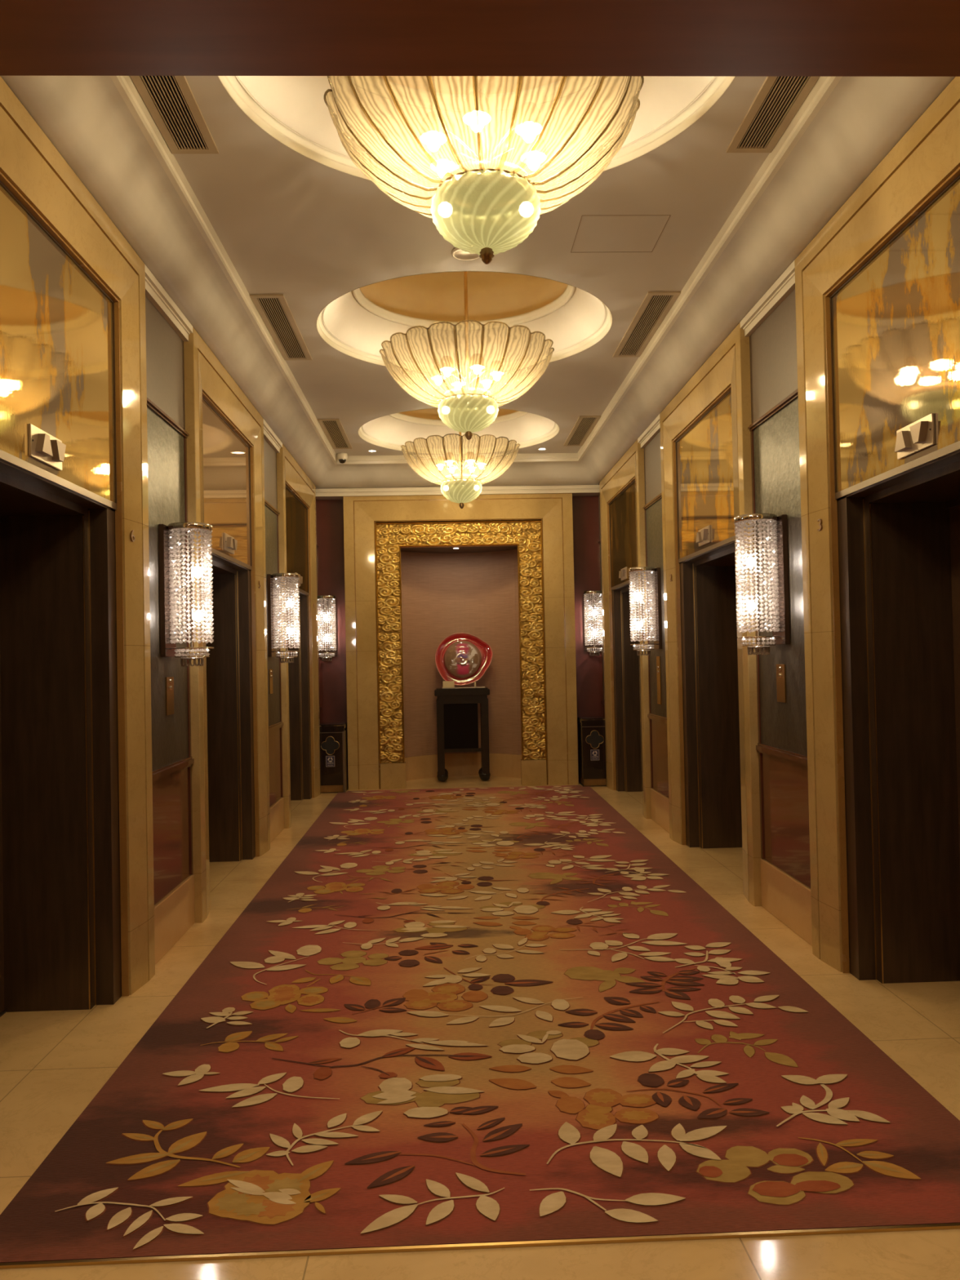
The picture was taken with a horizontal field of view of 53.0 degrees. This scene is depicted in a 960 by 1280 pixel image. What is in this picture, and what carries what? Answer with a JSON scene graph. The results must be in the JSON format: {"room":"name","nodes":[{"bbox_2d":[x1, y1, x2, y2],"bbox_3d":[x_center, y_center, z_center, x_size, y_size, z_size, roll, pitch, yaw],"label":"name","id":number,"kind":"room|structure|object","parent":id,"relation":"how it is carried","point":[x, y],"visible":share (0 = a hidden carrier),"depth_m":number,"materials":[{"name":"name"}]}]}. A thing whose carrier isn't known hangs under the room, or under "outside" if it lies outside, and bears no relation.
{"room":"hotel lobby","nodes":[
{"label":"hotel lobby","id":0,"kind":"room"},
{"bbox_2d":[114,296,321,977],"bbox_3d":[-2.109,-0.097,6.543,0.917,3.400,8.620,-1,-1,-2],"label":"wall","id":1,"kind":"structure","parent":0,"point":[172,762],"depth_m":5.07,"materials":[{"name":"brown"}]},
{"bbox_2d":[0,75,155,1017],"bbox_3d":[-1.795,-0.120,3.467,0.570,3.335,2.080,-1,-1,-2],"label":"door","id":2,"kind":"structure","parent":1,"relation":"in","point":[73,326],"depth_m":4.06,"materials":[{"name":"wood"}]},
{"bbox_2d":[27,423,66,471],"bbox_3d":[-1.557,-0.695,3.486,0.036,0.112,0.274,-1,-1,-2],"label":"direction sign","id":3,"kind":"object","parent":2,"relation":"attached to","point":[44,447],"visible":1,"depth_m":3.43,"materials":[{"name":"silver metal"}]},
{"bbox_2d":[0,185,115,502],"bbox_3d":[-1.587,-1.057,3.491,0.006,0.885,1.492,-1,-1,-2],"label":"mirror glass","id":4,"kind":"object","parent":2,"relation":"on","point":[57,320],"depth_m":3.60,"materials":[{"name":"gold metal"}]},
{"bbox_2d":[144,263,192,342],"bbox_3d":[-1.628,-1.726,4.978,0.062,0.085,0.870,-1,-1,-2],"label":"trim","id":5,"kind":"structure","parent":1,"relation":"attached to","point":[155,292],"depth_m":4.96,"materials":[{"name":"beige paint"}]},
{"bbox_2d":[165,676,173,715],"bbox_3d":[-1.603,0.289,4.993,0.016,0.196,0.128,-1,-1,-2],"label":"plate","id":6,"kind":"object","parent":1,"relation":"attached to","point":[169,680],"visible":1,"depth_m":4.98,"materials":[{"name":"gold metal"}]},
{"bbox_2d":[158,521,213,666],"bbox_3d":[-1.496,-0.229,4.956,0.245,0.728,0.222,-1,-1,-2],"label":"wall sconce","id":7,"kind":"object","parent":1,"relation":"attached to","point":[170,560],"visible":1,"depth_m":4.89,"materials":[{"name":"clear glass"}]},
{"bbox_2d":[183,327,270,923],"bbox_3d":[-1.897,-0.069,6.410,0.570,3.335,2.070,-1,-1,-2],"label":"door","id":8,"kind":"structure","parent":1,"relation":"in","point":[225,467],"depth_m":6.99,"materials":[{"name":"wood"}]},
{"bbox_2d":[202,399,250,565],"bbox_3d":[-1.689,-1.005,6.434,0.006,0.885,1.482,-1,-1,-2],"label":"mirror glass","id":9,"kind":"object","parent":8,"relation":"on","point":[226,450],"depth_m":6.39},
{"bbox_2d":[223,533,237,554],"bbox_3d":[-1.660,-0.643,6.428,0.036,0.112,0.274,-1,-1,-2],"label":"direction sign","id":10,"kind":"object","parent":8,"relation":"attached to","point":[230,543],"visible":1,"depth_m":6.35,"materials":[{"name":"silver metal"}]},
{"bbox_2d":[269,669,272,693],"bbox_3d":[-1.703,0.338,7.871,0.016,0.200,0.128,-1,-1,-2],"label":"plate","id":11,"kind":"object","parent":1,"relation":"attached to","point":[270,670],"visible":1,"depth_m":7.85,"materials":[{"name":"gold metal"}]},
{"bbox_2d":[262,417,282,453],"bbox_3d":[-1.731,-1.674,7.923,0.062,0.085,0.885,-1,-1,-2],"label":"trim","id":12,"kind":"structure","parent":1,"relation":"attached to","point":[269,436],"depth_m":7.96,"materials":[{"name":"beige paint"}]},
{"bbox_2d":[266,573,300,662],"bbox_3d":[-1.599,-0.177,7.901,0.245,0.728,0.222,-1,-1,-2],"label":"wall sconce","id":13,"kind":"object","parent":1,"relation":"attached to","point":[273,590],"visible":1,"depth_m":7.83,"materials":[{"name":"clear glass"}]},
{"bbox_2d":[276,444,320,828],"bbox_3d":[-2.000,-0.016,9.378,0.570,3.335,2.100,-1,-1,-2],"label":"door","id":14,"kind":"structure","parent":1,"relation":"in","point":[296,493],"depth_m":9.98,"materials":[{"name":"wood"}]},
{"bbox_2d":[285,487,308,592],"bbox_3d":[-1.792,-0.952,9.402,0.006,0.885,1.512,-1,-1,-2],"label":"mirror glass","id":15,"kind":"object","parent":14,"relation":"on","point":[297,508],"depth_m":9.48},
{"bbox_2d":[295,572,302,586],"bbox_3d":[-1.763,-0.590,9.396,0.036,0.112,0.274,-1,-1,-2],"label":"direction sign","id":16,"kind":"object","parent":14,"relation":"attached to","point":[300,580],"visible":0.58,"depth_m":9.43,"materials":[{"name":"silver metal"}]},
{"bbox_2d":[400,546,516,553],"bbox_3d":[-0.256,-1.110,11.394,1.600,0.085,1.050,-1,-1,-2],"label":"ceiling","id":17,"kind":"structure","parent":0,"point":[485,548],"depth_m":11.38,"materials":[{"name":"paint"}]},
{"bbox_2d":[315,483,602,787],"bbox_3d":[-0.220,-0.060,10.947,4.000,3.400,0.050,-1,-1,-2],"label":"wall","id":18,"kind":"structure","parent":0,"point":[585,510],"depth_m":10.90,"materials":[{"name":"brown paint"}]},
{"bbox_2d":[317,595,337,661],"bbox_3d":[-1.712,-0.126,10.748,0.222,0.728,0.245,-1,-1,-2],"label":"wall sconce","id":19,"kind":"object","parent":18,"relation":"attached to","point":[326,604],"visible":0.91,"depth_m":10.68,"materials":[{"name":"clear glass"}]},
{"bbox_2d":[315,484,599,499],"bbox_3d":[-0.247,-1.657,10.824,3.210,0.080,0.270,-1,-1,-2],"label":"trim","id":20,"kind":"structure","parent":18,"relation":"attached to","point":[576,490],"depth_m":10.71,"materials":[{"name":"beige paint"}]},
{"bbox_2d":[342,484,578,790],"bbox_3d":[-0.216,-0.062,10.837,2.554,3.400,0.230,-1,-1,-2],"label":"trim","id":21,"kind":"structure","parent":18,"relation":"attached to","point":[361,513],"depth_m":10.74,"materials":[{"name":"stone"}]},
{"bbox_2d":[375,520,546,763],"bbox_3d":[-0.213,0.015,10.792,1.862,2.679,0.116,-1,-1,-2],"label":"frame","id":22,"kind":"object","parent":18,"relation":"attached to","point":[526,535],"visible":1,"depth_m":10.76,"materials":[{"name":"gold metal"}]},
{"bbox_2d":[582,590,603,656],"bbox_3d":[1.282,-0.185,10.854,0.222,0.728,0.245,-1,-1,-2],"label":"wall sconce","id":23,"kind":"object","parent":18,"relation":"attached to","point":[592,600],"visible":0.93,"depth_m":10.79,"materials":[{"name":"clear glass"}]},
{"bbox_2d":[400,549,521,757],"bbox_3d":[-0.225,0.286,11.291,1.440,2.720,0.930,-1,-1,-2],"label":"wall niche","id":24,"kind":"object","parent":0,"point":[443,595],"visible":0.66,"depth_m":11.63,"materials":[{"name":"paint"}]},
{"bbox_2d":[404,752,521,781],"bbox_3d":[-0.201,1.508,11.270,1.440,0.275,0.930,-1,-1,-2],"label":"baseboard","id":25,"kind":"structure","parent":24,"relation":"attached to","point":[505,765],"depth_m":11.61,"materials":[{"name":"stone"}]},
{"bbox_2d":[173,75,769,455],"bbox_3d":[-0.101,-2.397,6.253,2.600,0.631,8.420,-1,-1,-2],"label":"ceiling","id":26,"kind":"structure","parent":0,"point":[288,205],"depth_m":5.05,"materials":[{"name":"paint"}]},
{"bbox_2d":[129,75,218,153],"bbox_3d":[-1.198,-2.103,3.507,0.198,0.012,1.257,-1,-1,-2],"label":"ceiling vent","id":27,"kind":"object","parent":26,"relation":"in","point":[171,101],"visible":0.6,"depth_m":3.83,"materials":[{"name":"metal"}]},
{"bbox_2d":[249,293,311,359],"bbox_3d":[-1.299,-2.052,6.387,0.198,0.012,1.248,-1,-1,-2],"label":"ceiling vent","id":28,"kind":"object","parent":26,"relation":"in","point":[274,310],"visible":1,"depth_m":6.29,"materials":[{"name":"metal"}]},
{"bbox_2d":[317,418,352,448],"bbox_3d":[-1.403,-1.999,9.389,0.198,0.012,1.230,-1,-1,-2],"label":"ceiling vent","id":29,"kind":"object","parent":26,"relation":"in","point":[333,428],"visible":1,"depth_m":9.32,"materials":[{"name":"metal"}]},
{"bbox_2d":[337,453,347,463],"bbox_3d":[-1.469,-1.935,10.281,0.112,0.104,0.112,-1,-1,-2],"label":"security camera","id":30,"kind":"object","parent":26,"relation":"attached to","point":[342,457],"visible":1,"depth_m":10.24,"materials":[{"name":"beige plastic"}]},
{"bbox_2d":[401,431,519,508],"bbox_3d":[-0.193,-1.985,9.435,1.169,1.394,1.169,-1,-1,-11],"label":"chandelier","id":31,"kind":"object","parent":26,"relation":"hanging from","point":[460,487],"visible":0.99,"depth_m":9.19,"materials":[{"name":"yellow glass"}]},
{"bbox_2d":[451,248,479,260],"bbox_3d":[-0.071,-2.097,5.229,0.170,0.011,0.170,-1,-1,-2],"label":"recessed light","id":32,"kind":"object","parent":26,"relation":"attached to","point":[457,253],"visible":0.6,"depth_m":5.25,"materials":[{"name":"beige plastic"}]},
{"bbox_2d":[379,271,554,439],"bbox_3d":[-0.089,-2.038,6.458,1.169,1.394,1.169,-1,-1,-2],"label":"chandelier","id":33,"kind":"object","parent":26,"relation":"hanging from","point":[464,408],"visible":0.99,"depth_m":6.22,"materials":[{"name":"yellow glass"}]},
{"bbox_2d":[109,75,842,464],"bbox_3d":[-0.094,-2.039,6.252,2.656,0.092,8.428,-1,-1,-2],"label":"trim","id":34,"kind":"structure","parent":26,"relation":"attached to","point":[824,86],"depth_m":4.99,"materials":[{"name":"beige paint"}]},
{"bbox_2d":[324,75,644,264],"bbox_3d":[0.011,-2.088,3.570,1.169,1.394,1.169,-1,-1,-5],"label":"chandelier","id":35,"kind":"object","parent":26,"relation":"hanging from","point":[488,205],"visible":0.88,"depth_m":3.38,"materials":[{"name":"yellow glass"}]},
{"bbox_2d":[563,415,600,446],"bbox_3d":[0.993,-2.046,9.473,0.198,0.012,1.230,-1,-1,-2],"label":"ceiling vent","id":36,"kind":"object","parent":26,"relation":"in","point":[584,426],"visible":1,"depth_m":9.40,"materials":[{"name":"metal"}]},
{"bbox_2d":[613,291,680,357],"bbox_3d":[1.097,-2.099,6.471,0.198,0.012,1.248,-1,-1,-2],"label":"ceiling vent","id":37,"kind":"object","parent":26,"relation":"in","point":[655,305],"visible":1,"depth_m":6.37,"materials":[{"name":"metal"}]},
{"bbox_2d":[726,76,819,152],"bbox_3d":[1.198,-2.150,3.591,0.198,0.012,1.257,-1,-1,-2],"label":"ceiling vent","id":38,"kind":"object","parent":26,"relation":"in","point":[778,100],"visible":0.61,"depth_m":3.92,"materials":[{"name":"metal"}]},
{"bbox_2d":[0,75,955,488],"bbox_3d":[-0.095,-1.886,6.366,3.124,0.214,8.662,-1,-1,-2],"label":"cove","id":39,"kind":"object","parent":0,"point":[87,120],"visible":0.83,"depth_m":4.60,"materials":[{"name":"paint"}]},
{"bbox_2d":[0,775,959,1279],"bbox_3d":[0.014,1.599,5.226,4.600,0.120,13.700,-1,-1,-2],"label":"floor","id":40,"kind":"structure","parent":0,"point":[53,1064],"depth_m":3.35,"materials":[{"name":"stone"}]},
{"bbox_2d":[320,721,347,793],"bbox_3d":[-1.623,1.290,10.607,0.304,0.745,0.354,-1,-1,-2],"label":"litter bin","id":41,"kind":"object","parent":40,"relation":"on","point":[333,735],"visible":0.99,"depth_m":10.45,"materials":[{"name":"black metal"}]},
{"bbox_2d":[434,686,490,782],"bbox_3d":[-0.203,1.105,11.342,0.640,1.084,0.400,-1,-1,-2],"label":"display stand","id":42,"kind":"object","parent":40,"relation":"on","point":[457,718],"visible":0.99,"depth_m":11.18,"materials":[{"name":"black paint"}]},
{"bbox_2d":[442,680,454,687],"bbox_3d":[-0.365,0.515,11.207,0.134,0.076,0.004,-1,-1,-2],"label":"name card","id":43,"kind":"object","parent":42,"relation":"on","point":[446,683],"visible":1,"depth_m":11.21,"materials":[{"name":"beige paper"}]},
{"bbox_2d":[442,681,484,688],"bbox_3d":[-0.194,0.527,11.328,0.500,0.070,0.210,-1,-1,-2],"label":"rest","id":44,"kind":"object","parent":42,"relation":"on","point":[474,686],"visible":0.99,"depth_m":11.23,"materials":[{"name":"silver metal"}]},
{"bbox_2d":[435,632,493,685],"bbox_3d":[-0.188,0.224,11.348,0.686,0.624,0.159,-1,-1,1],"label":"glass dish","id":45,"kind":"object","parent":44,"relation":"on","point":[464,659],"visible":1,"depth_m":11.34,"materials":[{"name":"red glass"}]},
{"bbox_2d":[0,785,959,1269],"bbox_3d":[-0.031,1.554,6.468,2.744,0.013,8.217,-1,-1,-2],"label":"carpet","id":46,"kind":"object","parent":40,"relation":"on","point":[493,1017],"visible":1,"depth_m":3.27,"materials":[{"name":"brown carpet"}]},
{"bbox_2d":[577,715,606,786],"bbox_3d":[1.258,1.234,10.708,0.298,0.745,0.354,-1,-1,-2],"label":"litter bin","id":47,"kind":"object","parent":40,"relation":"on","point":[591,730],"visible":0.99,"depth_m":10.55,"materials":[{"name":"black"}]},
{"bbox_2d":[0,0,959,76],"bbox_3d":[0.124,-1.471,0.381,4.600,0.152,3.900,-1,-1,-2],"label":"ceiling","id":48,"kind":"structure","parent":0,"point":[38,37],"depth_m":2.18,"materials":[{"name":"brown wood"}]},
{"bbox_2d":[597,288,849,958],"bbox_3d":[1.971,-0.177,6.687,0.917,3.400,8.620,-1,-1,-2],"label":"wall","id":49,"kind":"structure","parent":0,"point":[781,747],"depth_m":5.16,"materials":[{"name":"brown"}]},
{"bbox_2d":[1,77,952,488],"bbox_3d":[-0.093,-1.778,6.389,3.130,0.006,8.712,-1,-1,-2],"label":"trim","id":50,"kind":"structure","parent":49,"relation":"attached to","point":[2,77],"depth_m":4.03,"materials":[{"name":"beige paint"}]},
{"bbox_2d":[599,440,650,818],"bbox_3d":[1.667,-0.088,9.507,0.570,3.335,2.100,-1,-1,-2],"label":"door","id":51,"kind":"structure","parent":49,"relation":"in","point":[622,490],"depth_m":10.10,"materials":[{"name":"wood"}]},
{"bbox_2d":[618,566,626,580],"bbox_3d":[1.406,-0.653,9.508,0.036,0.112,0.274,-1,-1,-2],"label":"direction sign","id":52,"kind":"object","parent":51,"relation":"attached to","point":[623,572],"visible":1,"depth_m":9.42,"materials":[{"name":"silver metal"}]},
{"bbox_2d":[609,481,636,586],"bbox_3d":[1.421,-1.016,9.515,0.006,0.885,1.512,-1,-1,-2],"label":"mirror glass","id":53,"kind":"object","parent":51,"relation":"on","point":[623,540],"depth_m":9.55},
{"bbox_2d":[628,566,662,655],"bbox_3d":[1.364,-0.235,8.005,0.245,0.728,0.222,-1,-1,-2],"label":"wall sconce","id":54,"kind":"object","parent":49,"relation":"attached to","point":[654,574],"visible":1,"depth_m":7.94,"materials":[{"name":"clear glass"}]},
{"bbox_2d":[637,413,660,448],"bbox_3d":[1.435,-1.736,8.034,0.062,0.085,0.885,-1,-1,-2],"label":"trim","id":55,"kind":"structure","parent":49,"relation":"attached to","point":[654,428],"depth_m":8.05,"materials":[{"name":"beige paint"}]},
{"bbox_2d":[656,656,661,704],"bbox_3d":[1.489,0.336,8.042,0.016,0.400,0.128,-1,-1,-2],"label":"plate","id":56,"kind":"object","parent":49,"relation":"attached to","point":[658,658],"visible":1,"depth_m":8.03,"materials":[{"name":"gold metal"}]},
{"bbox_2d":[659,322,762,906],"bbox_3d":[1.770,-0.141,6.539,0.570,3.335,2.070,-1,-1,-2],"label":"door","id":57,"kind":"structure","parent":49,"relation":"in","point":[705,441],"depth_m":7.12,"materials":[{"name":"stone"}]},
{"bbox_2d":[696,524,711,546],"bbox_3d":[1.510,-0.705,6.540,0.036,0.112,0.274,-1,-1,-2],"label":"direction sign","id":58,"kind":"object","parent":57,"relation":"attached to","point":[703,535],"visible":1,"depth_m":6.47,"materials":[{"name":"silver metal"}]},
{"bbox_2d":[676,391,734,558],"bbox_3d":[1.524,-1.068,6.547,0.006,0.885,1.482,-1,-1,-2],"label":"mirror glass","id":59,"kind":"object","parent":57,"relation":"on","point":[705,491],"depth_m":6.47,"materials":[{"name":"gold metal"}]},
{"bbox_2d":[733,513,790,654],"bbox_3d":[1.466,-0.287,5.060,0.245,0.728,0.222,-1,-1,-2],"label":"wall sconce","id":60,"kind":"object","parent":49,"relation":"attached to","point":[777,530],"visible":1,"depth_m":4.99,"materials":[{"name":"clear glass"}]},
{"bbox_2d":[740,259,795,337],"bbox_3d":[1.537,-1.788,5.089,0.062,0.085,0.870,-1,-1,-2],"label":"trim","id":61,"kind":"structure","parent":49,"relation":"attached to","point":[784,285],"depth_m":5.06,"materials":[{"name":"beige paint"}]},
{"bbox_2d":[776,664,786,702],"bbox_3d":[1.590,0.229,5.100,0.016,0.201,0.128,-1,-1,-2],"label":"plate","id":62,"kind":"object","parent":49,"relation":"attached to","point":[780,668],"visible":1,"depth_m":5.09,"materials":[{"name":"gold metal"}]},
{"bbox_2d":[794,76,959,983],"bbox_3d":[1.872,-0.193,3.596,0.570,3.335,2.080,-1,-1,-2],"label":"door","id":63,"kind":"structure","parent":49,"relation":"in","point":[877,287],"depth_m":4.19,"materials":[{"name":"stone"}]},
{"bbox_2d":[831,178,959,492],"bbox_3d":[1.627,-1.120,3.604,0.006,0.885,1.492,-1,-1,-2],"label":"mirror glass","id":64,"kind":"object","parent":63,"relation":"on","point":[895,318],"depth_m":3.73,"materials":[{"name":"gold metal"}]},
{"bbox_2d":[894,413,935,459],"bbox_3d":[1.612,-0.757,3.597,0.036,0.112,0.274,-1,-1,-2],"label":"direction sign","id":65,"kind":"object","parent":63,"relation":"attached to","point":[920,434],"visible":1,"depth_m":3.55,"materials":[{"name":"silver metal"}]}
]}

